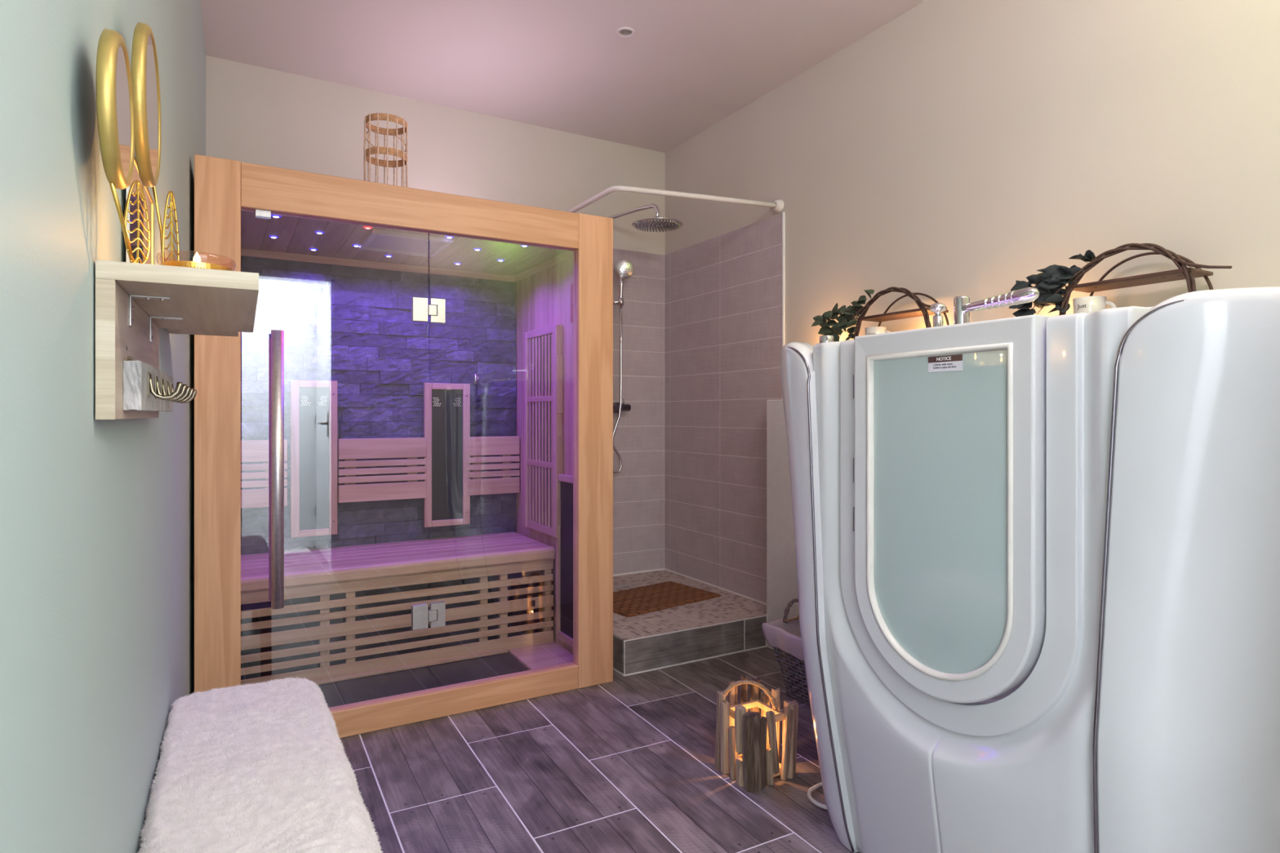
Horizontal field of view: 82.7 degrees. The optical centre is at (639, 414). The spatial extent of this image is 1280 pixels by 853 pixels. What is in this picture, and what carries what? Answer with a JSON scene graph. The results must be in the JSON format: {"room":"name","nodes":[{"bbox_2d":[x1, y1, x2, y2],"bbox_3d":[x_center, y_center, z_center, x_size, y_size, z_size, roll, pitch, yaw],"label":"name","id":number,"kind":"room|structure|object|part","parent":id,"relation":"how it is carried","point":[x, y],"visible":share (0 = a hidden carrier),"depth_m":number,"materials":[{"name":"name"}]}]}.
{"room":"spa room","nodes":[
{"label":"spa room","id":0,"kind":"room"},
{"bbox_2d":[0,0,205,852],"bbox_3d":[-1.028,-0.250,1.459,0.120,2.710,4.074,0,0,-29],"label":"wall","id":1,"kind":"structure","parent":0,"point":[97,516],"depth_m":0.72,"materials":[{"name":"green paint"}]},
{"bbox_2d":[95,259,258,419],"bbox_3d":[-0.648,-0.082,1.058,0.158,0.174,0.515,0,0,-29],"label":"wall shelf","id":2,"kind":"object","parent":1,"relation":"attached to","point":[134,300],"visible":1,"depth_m":0.86,"materials":[{"name":"brown wood"}]},
{"bbox_2d":[95,28,134,262],"bbox_3d":[-0.547,-0.282,0.762,0.017,0.227,0.156,0,0,-28],"label":"round mirror","id":3,"kind":"object","parent":2,"relation":"on","point":[115,113],"visible":1,"depth_m":0.73,"materials":[{"name":"gold metal"}]},
{"bbox_3d":[-0.547,-0.317,0.762,0.015,0.156,0.156,0,0,-29],"label":"frame","id":4,"kind":"part","parent":3,"relation":"part of","materials":[{"name":"gold metal"}]},
{"bbox_2d":[115,45,132,177],"bbox_3d":[-0.542,-0.317,0.765,0.001,0.132,0.132,0,0,-29],"label":"mirror glass","id":5,"kind":"object","parent":3,"relation":"on","point":[123,73],"depth_m":0.76,"materials":[{"name":"white"}]},
{"bbox_3d":[-0.703,-0.071,1.011,0.018,0.154,0.483,0,0,-29],"label":"panel","id":6,"kind":"part","parent":2,"relation":"part of","materials":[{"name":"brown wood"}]},
{"bbox_2d":[124,180,151,263],"bbox_3d":[-0.571,-0.218,0.828,0.003,0.097,0.053,0,0,-9],"label":"leaf ornament","id":7,"kind":"object","parent":2,"relation":"on","point":[137,193],"visible":0.98,"depth_m":0.83,"materials":[{"name":"gold metal"}]},
{"bbox_2d":[126,156,154,264],"bbox_3d":[-0.755,-0.264,1.101,0.008,0.190,0.285,0,0,-29],"label":"leaf ornament","id":8,"kind":"object","parent":2,"relation":"on","point":[135,176],"visible":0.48,"depth_m":1.08,"materials":[{"name":"gold metal"}]},
{"bbox_3d":[-0.754,-0.357,1.099,0.008,0.004,0.279,0,0,-29],"label":"frame","id":9,"kind":"part","parent":8,"relation":"part of","materials":[{"name":"gold metal"}]},
{"bbox_3d":[-0.823,-0.264,1.224,0.008,0.190,0.005,0,0,-30],"label":"frame","id":10,"kind":"part","parent":8,"relation":"part of","materials":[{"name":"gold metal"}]},
{"bbox_2d":[131,22,164,262],"bbox_3d":[-0.685,-0.350,1.014,0.023,0.361,0.225,0,0,-27],"label":"round mirror","id":11,"kind":"object","parent":2,"relation":"on","point":[144,64],"visible":0.98,"depth_m":0.96,"materials":[{"name":"gold metal"}]},
{"bbox_3d":[-0.682,-0.425,1.008,0.015,0.212,0.212,0,0,-29],"label":"frame","id":12,"kind":"part","parent":11,"relation":"part of","materials":[{"name":"gold metal"}]},
{"bbox_2d":[146,35,159,177],"bbox_3d":[-0.677,-0.425,1.010,0.001,0.188,0.188,0,0,-29],"label":"mirror glass","id":13,"kind":"object","parent":11,"relation":"attached to","point":[152,64],"depth_m":1.01,"materials":[{"name":"white"}]},
{"bbox_2d":[123,356,196,411],"bbox_3d":[-0.692,-0.038,1.068,0.056,0.066,0.458,0,0,-29],"label":"hook rail","id":14,"kind":"object","parent":2,"relation":"attached to","point":[146,388],"visible":1,"depth_m":0.93,"materials":[{"name":"white wood"}]},
{"bbox_2d":[161,190,179,262],"bbox_3d":[-0.664,-0.243,1.031,0.003,0.148,0.049,0,0,-10],"label":"leaf ornament","id":15,"kind":"object","parent":2,"relation":"on","point":[172,203],"visible":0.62,"depth_m":1.03,"materials":[{"name":"gold metal"}]},
{"bbox_2d":[155,250,235,271],"bbox_3d":[-0.544,-0.181,0.894,0.084,0.024,0.084,0,0,-30],"label":"dish","id":16,"kind":"object","parent":2,"relation":"on","point":[177,263],"visible":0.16,"depth_m":0.86,"materials":[{"name":"gold metal"}]},
{"bbox_2d":[192,252,200,262],"bbox_3d":[-0.544,-0.186,0.894,0.048,0.026,0.048,0,0,-30],"label":"candle","id":17,"kind":"object","parent":16,"relation":"in","point":[197,258],"visible":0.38,"depth_m":0.89,"materials":[{"name":"beige wax"}]},
{"bbox_2d":[165,328,238,336],"bbox_3d":[-0.922,-0.183,1.532,0.140,0.008,0.263,0,0,-30],"label":"shelf","id":18,"kind":"object","parent":1,"relation":"attached to","point":[185,331],"visible":0.42,"depth_m":1.59,"materials":[{"name":"brown wood"}]},
{"bbox_2d":[205,55,665,574],"bbox_3d":[-0.933,-0.250,3.898,2.900,2.710,0.128,0,0,-30],"label":"wall","id":19,"kind":"structure","parent":0,"point":[255,114],"depth_m":4.01,"materials":[{"name":"beige paint"}]},
{"bbox_2d":[608,204,683,473],"bbox_3d":[-0.029,-0.403,4.036,0.615,1.477,0.280,0,0,43],"label":"shower","id":20,"kind":"object","parent":19,"relation":"attached to","point":[624,268],"visible":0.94,"depth_m":4.14,"materials":[{"name":"silver metal"}]},
{"bbox_2d":[200,0,925,152],"bbox_3d":[0.044,-1.655,2.165,2.950,0.100,4.200,0,0,-30],"label":"ceiling","id":21,"kind":"structure","parent":0,"point":[687,66],"depth_m":3.20,"materials":[{"name":"paint"}]},
{"bbox_2d":[615,26,635,37],"bbox_3d":[-0.060,-1.602,3.052,0.082,0.006,0.082,0,0,-30],"label":"recessed light","id":22,"kind":"object","parent":21,"relation":"in","point":[623,32],"visible":1,"depth_m":3.05,"materials":[{"name":"white"}]},
{"bbox_2d":[339,647,859,852],"bbox_3d":[0.355,1.155,1.680,2.900,0.120,5.350,0,0,-30],"label":"floor","id":23,"kind":"structure","parent":0,"point":[625,764],"depth_m":2.18,"materials":[{"name":"tile"}]},
{"bbox_2d":[194,154,613,737],"bbox_3d":[-0.997,0.145,3.052,1.465,1.900,1.120,0,0,-30],"label":"sauna","id":24,"kind":"object","parent":23,"relation":"on","point":[403,467],"visible":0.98,"depth_m":3.13,"materials":[{"name":"brown wood"}]},
{"bbox_3d":[-1.336,0.145,2.302,0.126,1.900,0.055,0,0,-30],"label":"post","id":25,"kind":"part","parent":24,"relation":"part of","materials":[{"name":"beige wood"}]},
{"bbox_3d":[-1.223,0.182,2.438,0.037,0.874,0.037,0,0,-30],"label":"handle","id":26,"kind":"part","parent":24,"relation":"part of","materials":[{"name":"metal"}]},
{"bbox_2d":[271,214,281,217],"bbox_3d":[-1.305,-0.711,2.608,0.034,0.004,0.034,0,0,0],"label":"light","id":27,"kind":"object","parent":24,"relation":"on","point":[272,215],"depth_m":2.60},
{"bbox_3d":[-1.161,0.175,2.330,0.037,0.888,0.037,0,0,-30],"label":"handle","id":28,"kind":"part","parent":24,"relation":"part of","materials":[{"name":"metal"}]},
{"bbox_3d":[-1.448,0.524,3.235,0.121,0.030,0.026,0,0,-30],"label":"frame rail","id":29,"kind":"part","parent":24,"relation":"part of","materials":[{"name":"wood"}]},
{"bbox_3d":[-1.448,-0.136,3.235,0.121,0.030,0.026,0,0,-30],"label":"frame rail","id":30,"kind":"part","parent":24,"relation":"part of","materials":[{"name":"beige wood"}]},
{"bbox_2d":[315,231,324,234],"bbox_3d":[-1.252,-0.710,2.843,0.034,0.006,0.034,0,0,-30],"label":"light","id":31,"kind":"object","parent":24,"relation":"on","point":[316,232],"depth_m":2.84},
{"bbox_2d":[363,226,372,229],"bbox_3d":[-1.035,-0.710,2.767,0.034,0.006,0.034,0,0,-30],"label":"light","id":32,"kind":"object","parent":24,"relation":"on","point":[364,227],"depth_m":2.76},
{"bbox_3d":[-1.094,-0.704,2.930,0.020,0.017,0.317,0,0,-30],"label":"panel frame","id":33,"kind":"part","parent":24,"relation":"part of","materials":[{"name":"grey plastic"}]},
{"bbox_3d":[-1.221,-0.697,3.397,1.369,0.031,0.018,0,0,-30],"label":"cornice","id":34,"kind":"part","parent":24,"relation":"part of","materials":[{"name":"brown wood"}]},
{"bbox_2d":[363,112,408,186],"bbox_3d":[-0.949,-0.951,2.720,0.156,0.294,0.158,0,0,-30],"label":"lantern","id":35,"kind":"object","parent":24,"relation":"on","point":[367,153],"visible":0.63,"depth_m":2.70,"materials":[{"name":"brown wood"}]},
{"bbox_3d":[-1.018,0.850,3.039,1.356,0.370,0.010,0,0,-30],"label":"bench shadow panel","id":36,"kind":"part","parent":24,"relation":"part of","materials":[{"name":"black"}]},
{"bbox_3d":[-1.043,-0.704,3.132,0.269,0.017,0.020,0,0,-30],"label":"panel frame","id":37,"kind":"part","parent":24,"relation":"part of","materials":[{"name":"grey plastic"}]},
{"bbox_3d":[-0.968,-0.708,3.003,0.270,0.009,0.277,0,0,-30],"label":"ceiling panel","id":38,"kind":"part","parent":24,"relation":"part of","materials":[{"name":"brown wood"}]},
{"bbox_3d":[-0.769,-0.733,2.631,1.182,0.141,0.055,0,0,-30],"label":"rail","id":39,"kind":"part","parent":24,"relation":"part of","materials":[{"name":"brown wood"}]},
{"bbox_3d":[-1.071,1.036,2.909,1.133,0.013,0.018,0,0,-30],"label":"skirting","id":40,"kind":"part","parent":24,"relation":"part of","materials":[{"name":"brown wood"}]},
{"bbox_3d":[-0.894,-0.704,2.875,0.269,0.017,0.020,0,0,-30],"label":"panel frame","id":41,"kind":"part","parent":24,"relation":"part of","materials":[{"name":"grey plastic"}]},
{"bbox_3d":[-0.791,0.727,2.616,0.055,0.086,0.023,0,0,-30],"label":"hinge plate","id":42,"kind":"part","parent":24,"relation":"part of","materials":[{"name":"metal"}]},
{"bbox_3d":[-0.791,-0.377,2.616,0.055,0.086,0.023,0,0,-30],"label":"hinge plate","id":43,"kind":"part","parent":24,"relation":"part of","materials":[{"name":"metal"}]},
{"bbox_3d":[-0.737,0.727,2.647,0.052,0.086,0.023,0,0,-30],"label":"hinge plate","id":44,"kind":"part","parent":24,"relation":"part of","materials":[{"name":"metal"}]},
{"bbox_3d":[-0.737,-0.377,2.647,0.052,0.086,0.023,0,0,-30],"label":"hinge plate","id":45,"kind":"part","parent":24,"relation":"part of","materials":[{"name":"metal"}]},
{"bbox_3d":[-0.843,-0.704,3.076,0.020,0.017,0.317,0,0,-30],"label":"panel frame","id":46,"kind":"part","parent":24,"relation":"part of","materials":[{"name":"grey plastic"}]},
{"bbox_3d":[-0.936,0.524,3.532,0.151,0.030,0.026,0,0,-30],"label":"frame rail","id":47,"kind":"part","parent":24,"relation":"part of","materials":[{"name":"beige wood"}]},
{"bbox_3d":[-0.936,-0.136,3.532,0.151,0.030,0.026,0,0,-30],"label":"frame rail","id":48,"kind":"part","parent":24,"relation":"part of","materials":[{"name":"wood"}]},
{"bbox_3d":[-0.770,1.049,2.631,1.182,0.092,0.054,0,0,-30],"label":"sill","id":49,"kind":"part","parent":24,"relation":"part of","materials":[{"name":"brown wood"}]},
{"bbox_3d":[-1.275,0.150,3.530,1.427,1.870,0.014,0,0,-30],"label":"panel","id":50,"kind":"part","parent":24,"relation":"part of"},
{"bbox_3d":[-0.458,0.532,3.415,0.031,0.035,0.322,0,0,-30],"label":"rail","id":51,"kind":"part","parent":24,"relation":"part of","materials":[{"name":"beige wood"}]},
{"bbox_3d":[-0.458,0.232,3.415,0.031,0.026,0.322,0,0,-30],"label":"rail","id":52,"kind":"part","parent":24,"relation":"part of","materials":[{"name":"beige wood"}]},
{"bbox_3d":[-0.458,-0.072,3.415,0.031,0.025,0.322,0,0,-30],"label":"rail","id":53,"kind":"part","parent":24,"relation":"part of","materials":[{"name":"wood"}]},
{"bbox_3d":[-0.458,-0.385,3.415,0.031,0.035,0.322,0,0,-30],"label":"rail","id":54,"kind":"part","parent":24,"relation":"part of","materials":[{"name":"wood"}]},
{"bbox_3d":[-0.420,-0.698,3.360,0.021,0.029,0.846,0,0,-30],"label":"cornice","id":55,"kind":"part","parent":24,"relation":"part of","materials":[{"name":"brown wood"}]},
{"bbox_3d":[-0.309,0.980,3.165,0.025,0.030,0.179,0,0,-30],"label":"frame rail","id":56,"kind":"part","parent":24,"relation":"part of","materials":[{"name":"wood"}]},
{"bbox_3d":[-0.309,0.280,3.165,0.025,0.030,0.179,0,0,-30],"label":"frame rail","id":57,"kind":"part","parent":24,"relation":"part of","materials":[{"name":"beige wood"}]},
{"bbox_3d":[-0.191,0.145,2.967,0.156,1.900,0.055,0,0,-30],"label":"post","id":58,"kind":"part","parent":24,"relation":"part of","materials":[{"name":"beige wood"}]},
{"bbox_2d":[613,568,768,676],"bbox_3d":[0.022,1.017,3.740,0.953,0.156,1.122,0,0,-30],"label":"shower tray","id":59,"kind":"object","parent":23,"relation":"on","point":[731,623],"visible":0.58,"depth_m":3.32,"materials":[{"name":"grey tile"}]},
{"bbox_2d":[613,581,720,617],"bbox_3d":[0.056,0.941,3.738,0.620,0.011,0.398,0,0,-40],"label":"bath mat","id":60,"kind":"object","parent":59,"relation":"on","point":[634,602],"visible":0.79,"depth_m":3.72,"materials":[{"name":"brown"}]},
{"bbox_2d":[714,674,798,793],"bbox_3d":[0.355,0.958,2.234,0.207,0.272,0.204,0,0,-30],"label":"lantern","id":61,"kind":"object","parent":23,"relation":"on","point":[739,730],"visible":1,"depth_m":2.19,"materials":[{"name":"brown wood"}]},
{"bbox_3d":[0.300,0.918,2.203,0.012,0.018,0.107,0,0,-30],"label":"rail","id":62,"kind":"part","parent":61,"relation":"part of","materials":[{"name":"brown wood"}]},
{"bbox_3d":[0.321,0.918,2.285,0.132,0.018,0.012,0,0,-30],"label":"rail","id":63,"kind":"part","parent":61,"relation":"part of","materials":[{"name":"brown wood"}]},
{"bbox_3d":[0.333,0.871,2.251,0.184,0.097,0.017,0,0,6],"label":"rope handle","id":64,"kind":"part","parent":61,"relation":"part of","materials":[{"name":"brown fabric"}]},
{"bbox_3d":[0.403,0.918,2.263,0.012,0.018,0.107,0,0,-30],"label":"rail","id":65,"kind":"part","parent":61,"relation":"part of","materials":[{"name":"brown wood"}]},
{"bbox_3d":[0.382,0.918,2.181,0.132,0.018,0.012,0,0,-30],"label":"rail","id":66,"kind":"part","parent":61,"relation":"part of","materials":[{"name":"brown wood"}]},
{"bbox_2d":[761,598,810,706],"bbox_3d":[0.729,0.919,2.768,0.330,0.348,0.442,0,0,-30],"label":"laundry basket","id":67,"kind":"object","parent":23,"relation":"on","point":[784,634],"visible":0.22,"depth_m":2.80,"materials":[{"name":"wicker"}]},
{"bbox_3d":[0.629,0.790,2.941,0.130,0.090,0.020,0,0,-30],"label":"rope handle","id":68,"kind":"part","parent":67,"relation":"part of","materials":[{"name":"brown fabric"}]},
{"bbox_2d":[780,286,1279,852],"bbox_3d":[0.969,0.440,1.719,0.858,1.304,1.250,0,0,-30],"label":"tub","id":69,"kind":"object","parent":23,"relation":"on","point":[1037,557],"visible":1,"depth_m":1.32,"materials":[{"name":"plastic"}]},
{"bbox_3d":[0.439,0.454,1.828,0.178,1.265,0.075,0,0,35],"label":"seam trim","id":70,"kind":"part","parent":69,"relation":"part of","materials":[{"name":"white plastic"}]},
{"bbox_3d":[0.503,-0.200,1.963,0.037,0.024,0.037,0,0,-30],"label":"control knob","id":71,"kind":"part","parent":69,"relation":"part of","materials":[{"name":"silver metal"}]},
{"bbox_3d":[0.617,0.205,1.514,0.008,0.664,0.338,0,0,-30],"label":"door glass","id":72,"kind":"part","parent":69,"relation":"part of","materials":[{"name":"glass"}]},
{"bbox_3d":[0.625,-0.098,1.491,0.002,0.020,0.080,0,0,-30],"label":"notice plate","id":73,"kind":"part","parent":69,"relation":"part of","materials":[{"name":"white"}]},
{"bbox_3d":[0.630,0.203,1.522,0.055,0.770,0.433,0,0,-30],"label":"door","id":74,"kind":"part","parent":69,"relation":"part of","materials":[{"name":"plastic"}]},
{"bbox_2d":[929,287,1039,327],"bbox_3d":[0.837,-0.255,1.791,0.084,0.089,0.327,0,0,-30],"label":"tub faucet","id":75,"kind":"object","parent":69,"relation":"on","point":[962,307],"visible":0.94,"depth_m":1.78,"materials":[{"name":"silver metal"}]},
{"bbox_3d":[0.780,-0.255,1.904,0.041,0.074,0.041,0,0,-30],"label":"diverter knob","id":76,"kind":"part","parent":75,"relation":"part of","materials":[{"name":"silver metal"}]},
{"bbox_3d":[0.801,0.454,1.204,0.075,1.265,0.178,0,0,-5],"label":"seam trim","id":77,"kind":"part","parent":69,"relation":"part of","materials":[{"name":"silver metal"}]},
{"bbox_3d":[-0.672,0.888,1.292,0.265,0.412,1.010,0,0,-30],"label":"bench","id":78,"kind":"object","parent":23,"relation":"on","visible":0},
{"bbox_2d":[137,676,383,852],"bbox_3d":[-0.682,0.715,1.288,0.337,0.156,1.075,0,0,-30],"label":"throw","id":79,"kind":"object","parent":78,"relation":"on","point":[264,767],"visible":1,"depth_m":1.28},
{"bbox_2d":[766,399,799,622],"bbox_3d":[1.330,0.513,2.308,0.130,1.164,2.696,0,0,-30],"label":"wall","id":80,"kind":"structure","parent":0,"point":[781,566],"depth_m":3.37,"materials":[{"name":"beige paint"}]},
{"bbox_2d":[765,640,777,649],"bbox_3d":[1.264,1.057,2.281,0.012,0.074,2.676,0,0,-30],"label":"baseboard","id":81,"kind":"structure","parent":80,"relation":"attached to","point":[766,643],"depth_m":3.41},
{"bbox_2d":[664,0,1279,603],"bbox_3d":[1.214,-0.250,2.748,0.128,2.710,4.034,0,0,-30],"label":"wall","id":82,"kind":"structure","parent":0,"point":[972,148],"depth_m":2.75,"materials":[{"name":"beige paint"}]},
{"bbox_2d":[567,185,784,213],"bbox_3d":[-0.035,-1.017,3.537,1.383,0.066,0.577,0,0,21],"label":"rail","id":83,"kind":"object","parent":82,"relation":"attached to","point":[778,206],"visible":0.96,"depth_m":3.40,"materials":[{"name":"white metal"}]},
{"bbox_2d":[782,211,785,399],"bbox_3d":[0.695,-0.525,3.520,0.012,0.909,0.012,0,0,-30],"label":"trim","id":84,"kind":"structure","parent":82,"relation":"attached to","point":[783,212],"depth_m":3.52,"materials":[{"name":"white paint"}]},
{"bbox_3d":[1.272,-0.234,2.334,0.203,0.022,2.060,0,0,-30],"label":"wall ledge","id":85,"kind":"object","parent":82,"relation":"attached to","visible":0},
{"bbox_2d":[865,326,890,335],"bbox_3d":[0.934,-0.295,2.867,0.082,0.098,0.102,0,0,-11],"label":"mug","id":86,"kind":"object","parent":85,"relation":"on","point":[872,330],"visible":0.33,"depth_m":2.84,"materials":[{"name":"ceramic"}]},
{"bbox_2d":[811,286,949,341],"bbox_3d":[0.964,-0.370,2.844,0.200,0.249,0.605,0,0,-38],"label":"decoration","id":87,"kind":"object","parent":85,"relation":"on","point":[846,319],"visible":0.83,"depth_m":2.90,"materials":[{"name":"brown wood"}]},
{"bbox_3d":[0.824,-0.399,2.943,0.171,0.050,0.009,0,0,40],"label":"stem","id":88,"kind":"part","parent":87,"relation":"part of","materials":[{"name":"green plant"}]},
{"bbox_3d":[0.845,-0.379,2.930,0.008,0.108,0.147,0,0,-44],"label":"stem","id":89,"kind":"part","parent":87,"relation":"part of","materials":[{"name":"plant"}]},
{"bbox_3d":[0.855,-0.375,2.918,0.038,0.127,0.127,0,0,-30],"label":"stem","id":90,"kind":"part","parent":87,"relation":"part of","materials":[{"name":"plant"}]},
{"bbox_2d":[1072,296,1117,313],"bbox_3d":[1.350,-0.297,2.170,0.104,0.102,0.086,0,0,11],"label":"mug","id":91,"kind":"object","parent":85,"relation":"on","point":[1086,304],"visible":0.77,"depth_m":2.14,"materials":[{"name":"ceramic"}]},
{"bbox_3d":[1.381,-0.296,2.131,0.009,0.081,0.034,0,0,-45],"label":"handle","id":92,"kind":"part","parent":91,"relation":"part of","materials":[{"name":"ceramic"}]},
{"bbox_2d":[1008,243,1231,316],"bbox_3d":[1.377,-0.367,2.123,0.181,0.242,0.618,0,0,-30],"label":"decoration","id":93,"kind":"object","parent":85,"relation":"on","point":[1050,282],"visible":0.87,"depth_m":2.16,"materials":[{"name":"brown wood"}]},
{"bbox_3d":[1.272,-0.373,2.199,0.038,0.127,0.127,0,0,-30],"label":"stem","id":94,"kind":"part","parent":93,"relation":"part of","materials":[{"name":"plant"}]}
]}

